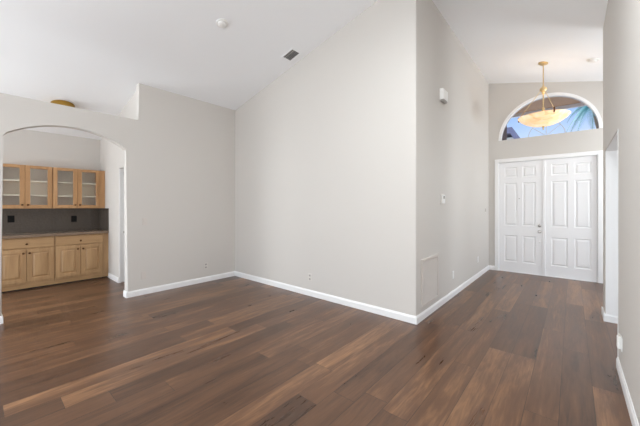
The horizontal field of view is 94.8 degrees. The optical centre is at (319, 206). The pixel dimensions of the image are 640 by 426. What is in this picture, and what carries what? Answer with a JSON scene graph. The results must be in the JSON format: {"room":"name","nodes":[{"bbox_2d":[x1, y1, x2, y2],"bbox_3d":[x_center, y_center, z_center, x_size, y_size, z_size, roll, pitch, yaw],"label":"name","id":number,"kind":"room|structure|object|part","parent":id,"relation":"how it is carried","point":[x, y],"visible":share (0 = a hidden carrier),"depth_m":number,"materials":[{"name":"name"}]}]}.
{"room":"empty living room","nodes":[
{"label":"empty living room","id":0,"kind":"room"},
{"bbox_2d":[3,129,99,233],"bbox_3d":[-6.519,-0.020,3.873,0.120,2.801,6.000,0,0,41],"label":"wall","id":1,"kind":"structure","parent":0,"point":[20,147],"depth_m":5.51,"materials":[{"name":"grey paint"}]},
{"bbox_2d":[2,163,51,208],"bbox_3d":[-5.137,-0.331,5.109,0.369,0.742,0.699,0,0,41],"label":"upper cabinet","id":2,"kind":"object","parent":1,"relation":"attached to","point":[24,186],"visible":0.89,"depth_m":5.13,"materials":[{"name":"orange wood"}]},
{"bbox_3d":[-5.140,-0.331,4.883,0.020,0.738,0.344,0,0,41],"label":"cabinet door","id":3,"kind":"part","parent":2,"relation":"part of","materials":[{"name":"orange wood"}]},
{"bbox_2d":[3,179,46,182],"bbox_3d":[-5.163,-0.438,5.131,0.276,0.024,0.665,0,0,41],"label":"shelf","id":4,"kind":"object","parent":2,"relation":"attached to","point":[4,180],"depth_m":5.12,"materials":[{"name":"beige"}]},
{"bbox_2d":[3,194,46,196],"bbox_3d":[-5.163,-0.188,5.131,0.276,0.024,0.665,0,0,41],"label":"shelf","id":5,"kind":"object","parent":2,"relation":"attached to","point":[4,195],"depth_m":5.14,"materials":[{"name":"beige"}]},
{"bbox_3d":[-4.914,-0.331,5.146,0.020,0.738,0.344,0,0,41],"label":"cabinet door","id":6,"kind":"part","parent":2,"relation":"part of","materials":[{"name":"orange wood"}]},
{"bbox_2d":[2,208,108,233],"bbox_3d":[-4.827,0.259,5.301,0.589,0.434,1.563,0,0,41],"label":"backsplash","id":7,"kind":"structure","parent":1,"relation":"attached to","point":[40,219],"depth_m":5.53,"materials":[{"name":"tile"}]},
{"bbox_2d":[7,215,14,222],"bbox_3d":[-5.361,0.222,5.106,0.009,0.120,0.085,0,0,41],"label":"wall outlet","id":8,"kind":"object","parent":7,"relation":"attached to","point":[9,218],"visible":1,"depth_m":5.10,"materials":[{"name":"black plastic"}]},
{"bbox_2d":[71,216,76,221],"bbox_3d":[-4.808,0.246,5.752,0.009,0.120,0.085,0,0,41],"label":"wall outlet","id":9,"kind":"object","parent":7,"relation":"attached to","point":[73,218],"visible":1,"depth_m":5.75,"materials":[{"name":"black plastic"}]},
{"bbox_2d":[52,167,104,207],"bbox_3d":[-4.655,-0.331,5.671,0.369,0.742,0.778,0,0,41],"label":"upper cabinet","id":10,"kind":"object","parent":1,"relation":"attached to","point":[71,188],"visible":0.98,"depth_m":5.67,"materials":[{"name":"orange wood"}]},
{"bbox_3d":[-4.684,-0.331,5.415,0.020,0.738,0.344,0,0,41],"label":"cabinet door","id":11,"kind":"part","parent":10,"relation":"part of","materials":[{"name":"orange wood"}]},
{"bbox_2d":[58,182,95,184],"bbox_3d":[-4.707,-0.438,5.664,0.276,0.024,0.665,0,0,41],"label":"shelf","id":12,"kind":"object","parent":10,"relation":"attached to","point":[59,183],"depth_m":5.67,"materials":[{"name":"beige"}]},
{"bbox_2d":[58,195,95,197],"bbox_3d":[-4.707,-0.188,5.664,0.276,0.024,0.665,0,0,41],"label":"shelf","id":13,"kind":"object","parent":10,"relation":"attached to","point":[59,196],"depth_m":5.69,"materials":[{"name":"beige"}]},
{"bbox_3d":[-4.458,-0.331,5.679,0.020,0.738,0.344,0,0,41],"label":"cabinet door","id":14,"kind":"part","parent":10,"relation":"part of","materials":[{"name":"orange wood"}]},
{"bbox_2d":[0,83,234,315],"bbox_3d":[-2.868,-0.277,4.564,0.120,3.315,3.800,0,0,41],"label":"wall","id":15,"kind":"structure","parent":0,"point":[179,150],"depth_m":4.88,"materials":[{"name":"grey paint"}]},
{"bbox_2d":[123,271,234,297],"bbox_3d":[-2.345,1.334,5.175,0.146,0.092,1.886,0,0,41],"label":"baseboard","id":16,"kind":"structure","parent":15,"relation":"attached to","point":[144,291],"depth_m":4.95,"materials":[{"name":"white paint"}]},
{"bbox_2d":[100,92,135,277],"bbox_3d":[-3.695,-0.269,5.384,2.202,3.297,0.032,0,0,41],"label":"wall","id":17,"kind":"structure","parent":0,"point":[111,155],"depth_m":5.51,"materials":[{"name":"grey paint"}]},
{"bbox_2d":[108,273,118,282],"bbox_3d":[-3.849,1.334,5.488,0.613,0.092,0.016,0,0,41],"label":"baseboard","id":18,"kind":"structure","parent":17,"relation":"attached to","point":[114,278],"depth_m":5.46,"materials":[{"name":"white paint"}]},
{"bbox_2d":[0,0,607,139],"bbox_3d":[-0.885,-2.082,2.733,10.500,1.557,11.900,0,0,41],"label":"ceiling","id":19,"kind":"structure","parent":0,"point":[92,55],"depth_m":3.99,"materials":[{"name":"white paint"}]},
{"bbox_2d":[50,100,74,106],"bbox_3d":[-4.138,-1.569,4.739,0.308,0.202,0.310,0,0,41],"label":"ceiling light","id":20,"kind":"object","parent":19,"relation":"attached to","point":[61,102],"visible":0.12,"depth_m":4.63,"materials":[{"name":"gold metal"}]},
{"bbox_2d":[216,18,227,27],"bbox_3d":[-1.232,-2.291,3.702,0.143,0.062,0.144,0,0,41],"label":"smoke detector","id":21,"kind":"object","parent":19,"relation":"attached to","point":[222,23],"visible":1,"depth_m":3.67,"materials":[{"name":"white plastic"}]},
{"bbox_2d":[282,48,300,61],"bbox_3d":[-0.440,-2.318,4.514,0.244,0.064,0.196,0,0,41],"label":"ceiling vent","id":22,"kind":"object","parent":19,"relation":"in","point":[292,53],"visible":1,"depth_m":4.51,"materials":[{"name":"grey metal"}]},
{"bbox_2d":[518,61,570,129],"bbox_3d":[3.790,-1.874,5.000,0.727,1.149,0.722,0,0,41],"label":"pendant lamp","id":23,"kind":"object","parent":19,"relation":"hanging from","point":[543,118],"visible":1,"depth_m":4.86,"materials":[{"name":"beige glass"}]},
{"bbox_3d":[3.792,-1.444,4.998,0.722,0.167,0.722,0,0,41],"label":"lamp shade","id":24,"kind":"part","parent":23,"relation":"part of","materials":[{"name":"beige glass"}]},
{"bbox_2d":[586,58,598,62],"bbox_3d":[4.244,-2.268,4.581,0.155,0.063,0.158,0,0,41],"label":"smoke detector","id":25,"kind":"object","parent":19,"relation":"attached to","point":[590,60],"visible":1,"depth_m":4.55,"materials":[{"name":"white plastic"}]},
{"bbox_2d":[0,270,631,425],"bbox_3d":[-0.840,1.440,2.708,10.400,0.120,11.820,0,0,41],"label":"floor","id":26,"kind":"structure","parent":0,"point":[509,348],"depth_m":2.63,"materials":[{"name":"brown wood"}]},
{"bbox_2d":[2,236,54,292],"bbox_3d":[-5.043,0.949,5.028,0.614,0.862,0.699,0,0,41],"label":"base cabinet","id":27,"kind":"object","parent":26,"relation":"on","point":[27,263],"visible":0.9,"depth_m":4.87,"materials":[{"name":"brown wood"}]},
{"bbox_3d":[-4.951,0.979,4.723,0.018,0.542,0.338,0,0,41],"label":"cabinet door","id":28,"kind":"part","parent":27,"relation":"part of","materials":[{"name":"brown wood"}]},
{"bbox_3d":[-4.839,0.613,4.854,0.018,0.155,0.683,0,0,41],"label":"drawer","id":29,"kind":"part","parent":27,"relation":"part of","materials":[{"name":"brown wood"}]},
{"bbox_3d":[-4.728,0.979,4.984,0.018,0.542,0.338,0,0,41],"label":"cabinet door","id":30,"kind":"part","parent":27,"relation":"part of","materials":[{"name":"brown wood"}]},
{"bbox_2d":[2,229,108,238],"bbox_3d":[-4.819,0.497,5.295,0.609,0.040,1.563,0,0,41],"label":"countertop","id":31,"kind":"structure","parent":27,"relation":"on","point":[97,231],"depth_m":5.14,"materials":[{"name":"stone"}]},
{"bbox_2d":[54,233,107,284],"bbox_3d":[-4.561,0.949,5.591,0.614,0.862,0.778,0,0,41],"label":"base cabinet","id":32,"kind":"object","parent":26,"relation":"on","point":[83,257],"visible":0.99,"depth_m":5.39,"materials":[{"name":"brown wood"}]},
{"bbox_3d":[-4.495,0.979,5.256,0.018,0.542,0.338,0,0,41],"label":"cabinet door","id":33,"kind":"part","parent":32,"relation":"part of","materials":[{"name":"brown wood"}]},
{"bbox_3d":[-4.383,0.613,5.386,0.018,0.155,0.683,0,0,41],"label":"drawer","id":34,"kind":"part","parent":32,"relation":"part of","materials":[{"name":"brown wood"}]},
{"bbox_3d":[-4.271,0.979,5.517,0.018,0.542,0.338,0,0,41],"label":"cabinet door","id":35,"kind":"part","parent":32,"relation":"part of","materials":[{"name":"brown wood"}]},
{"bbox_2d":[235,0,403,312],"bbox_3d":[-0.289,-0.690,4.753,3.552,4.139,0.150,0,0,41],"label":"wall","id":36,"kind":"structure","parent":0,"point":[319,149],"depth_m":4.22,"materials":[{"name":"grey paint"}]},
{"bbox_2d":[308,273,311,280],"bbox_3d":[-0.157,1.095,4.536,0.070,0.115,0.009,0,0,41],"label":"wall outlet","id":37,"kind":"object","parent":36,"relation":"attached to","point":[309,274],"visible":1,"depth_m":4.53,"materials":[{"name":"white plastic"}]},
{"bbox_2d":[235,271,415,323],"bbox_3d":[-0.280,1.334,4.639,3.689,0.092,0.013,0,0,41],"label":"baseboard","id":38,"kind":"structure","parent":36,"relation":"attached to","point":[408,318],"depth_m":4.18,"materials":[{"name":"white paint"}]},
{"bbox_2d":[404,0,488,315],"bbox_3d":[2.393,-0.690,5.039,0.150,4.139,4.073,0,0,41],"label":"wall","id":39,"kind":"structure","parent":0,"point":[446,146],"depth_m":4.08,"materials":[{"name":"grey paint"}]},
{"bbox_2d":[421,254,438,307],"bbox_3d":[1.414,0.938,3.767,0.018,0.585,0.580,0,0,41],"label":"air vent","id":40,"kind":"object","parent":39,"relation":"in","point":[429,265],"visible":1,"depth_m":3.74,"materials":[{"name":"grey metal"}]},
{"bbox_2d":[441,194,444,203],"bbox_3d":[1.724,-0.100,4.120,0.030,0.150,0.130,0,0,41],"label":"thermostat","id":41,"kind":"object","parent":39,"relation":"attached to","point":[442,195],"visible":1,"depth_m":4.09,"materials":[{"name":"white plastic"}]},
{"bbox_2d":[439,88,447,103],"bbox_3d":[1.722,-1.532,4.098,0.056,0.175,0.195,0,0,41],"label":"door chime","id":42,"kind":"object","parent":39,"relation":"attached to","point":[443,94],"visible":1,"depth_m":4.04,"materials":[{"name":"white plastic"}]},
{"bbox_2d":[416,265,488,324],"bbox_3d":[2.407,1.334,4.930,0.013,0.092,3.951,0,0,41],"label":"baseboard","id":43,"kind":"structure","parent":39,"relation":"attached to","point":[435,306],"depth_m":4.27,"materials":[{"name":"white paint"}]},
{"bbox_2d":[502,125,506,139],"bbox_3d":[4.126,-0.430,6.852,0.250,3.620,0.925,0,0,41],"label":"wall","id":44,"kind":"structure","parent":0,"point":[504,137],"depth_m":6.98,"materials":[{"name":"grey paint"}]},
{"bbox_2d":[489,81,602,265],"bbox_3d":[5.283,-0.671,5.156,4.086,4.102,0.135,0,0,41],"label":"wall","id":45,"kind":"structure","parent":0,"point":[504,98],"depth_m":6.00,"materials":[{"name":"grey paint"}]},
{"bbox_2d":[499,160,542,274],"bbox_3d":[4.141,0.222,6.074,0.766,2.286,0.107,0,0,41],"label":"door","id":46,"kind":"structure","parent":45,"relation":"in","point":[520,183],"depth_m":6.07,"materials":[{"name":"white paint"}]},
{"bbox_2d":[516,97,580,113],"bbox_3d":[4.953,-2.270,6.242,5.800,0.060,1.075,0,0,41],"label":"soffit","id":47,"kind":"structure","parent":45,"relation":"attached to","point":[556,101],"depth_m":6.42,"materials":[{"name":"brown"}]},
{"bbox_2d":[495,150,602,282],"bbox_3d":[4.451,0.190,5.846,1.687,2.382,0.138,0,0,41],"label":"trim","id":48,"kind":"structure","parent":45,"relation":"attached to","point":[599,153],"depth_m":5.43,"materials":[{"name":"white paint"}]},
{"bbox_2d":[498,92,602,140],"bbox_3d":[4.465,-1.804,5.811,1.616,0.808,0.097,0,0,41],"label":"window","id":49,"kind":"structure","parent":45,"relation":"in","point":[589,104],"depth_m":5.71,"materials":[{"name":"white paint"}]},
{"bbox_2d":[543,155,596,280],"bbox_3d":[4.731,0.222,5.600,0.788,2.286,0.059,0,0,41],"label":"door","id":50,"kind":"structure","parent":45,"relation":"in","point":[569,184],"depth_m":5.58,"materials":[{"name":"white paint"}]},
{"bbox_2d":[603,0,639,425],"bbox_3d":[0.573,-0.458,0.115,0.120,3.676,9.520,0,0,41],"label":"wall","id":51,"kind":"structure","parent":0,"point":[621,28],"depth_m":2.18,"materials":[{"name":"grey paint"}]},
{"bbox_2d":[602,307,617,323],"bbox_3d":[3.564,1.334,3.616,0.133,0.092,0.336,0,0,41],"label":"baseboard","id":52,"kind":"structure","parent":51,"relation":"attached to","point":[606,317],"depth_m":3.50,"materials":[{"name":"white paint"}]},
{"bbox_2d":[606,131,617,315],"bbox_3d":[3.034,0.357,2.988,0.126,2.046,1.336,0,0,41],"label":"trim","id":53,"kind":"structure","parent":51,"relation":"attached to","point":[612,150],"depth_m":3.49,"materials":[{"name":"white paint"}]},
{"bbox_2d":[617,333,621,351],"bbox_3d":[2.387,1.083,2.346,0.028,0.130,0.070,0,0,41],"label":"night light","id":54,"kind":"object","parent":51,"relation":"attached to","point":[619,336],"visible":1,"depth_m":2.33,"materials":[{"name":"white plastic"}]},
{"bbox_2d":[616,357,638,425],"bbox_3d":[-0.014,1.334,-0.467,0.013,0.092,7.873,0,0,41],"label":"baseboard","id":55,"kind":"structure","parent":51,"relation":"attached to","point":[632,414],"depth_m":2.05,"materials":[{"name":"white paint"}]},
{"bbox_3d":[-3.064,-0.150,6.045,0.120,3.059,1.805,0,0,41],"label":"wall","id":56,"kind":"structure","parent":0,"visible":0},
{"bbox_2d":[119,168,123,282],"bbox_3d":[-3.353,0.350,5.606,0.022,2.060,0.808,0,0,41],"label":"trim","id":57,"kind":"structure","parent":56,"relation":"attached to","point":[120,170],"depth_m":5.30,"materials":[{"name":"white paint"}]},
{"bbox_2d":[121,172,124,281],"bbox_3d":[-3.342,0.376,5.576,0.066,1.988,0.716,0,0,41],"label":"door","id":58,"kind":"structure","parent":56,"relation":"in","point":[122,173],"depth_m":5.33,"materials":[{"name":"white paint"}]},
{"bbox_3d":[5.912,-0.393,5.947,0.260,3.545,1.875,0,0,41],"label":"wall","id":59,"kind":"structure","parent":0,"visible":0},
{"bbox_2d":[512,103,585,117],"bbox_3d":[5.322,-2.292,6.673,5.800,0.255,0.060,0,0,41],"label":"fascia","id":60,"kind":"object","parent":59,"relation":"attached to","point":[575,105],"depth_m":6.62,"materials":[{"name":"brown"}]},
{"label":"outside","id":61,"kind":"structure","parent":0,"visible":0},
{"bbox_3d":[38.208,1.580,44.596,120.000,0.100,102.550,0,0,41],"label":"ground","id":62,"kind":"structure","parent":61,"visible":0},
{"bbox_2d":[507,127,519,139],"bbox_3d":[12.681,-1.695,22.056,4.560,6.450,6.800,0,0,41],"label":"house","id":63,"kind":"structure","parent":62,"relation":"on","point":[511,134],"depth_m":18.33,"materials":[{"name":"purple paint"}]},
{"bbox_2d":[567,106,598,130],"bbox_3d":[10.196,-1.181,10.968,1.734,5.440,1.689,0,0,41],"label":"palm tree","id":64,"kind":"object","parent":62,"relation":"on","point":[584,109],"visible":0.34,"depth_m":11.10,"materials":[{"name":"green plant"}]}
]}

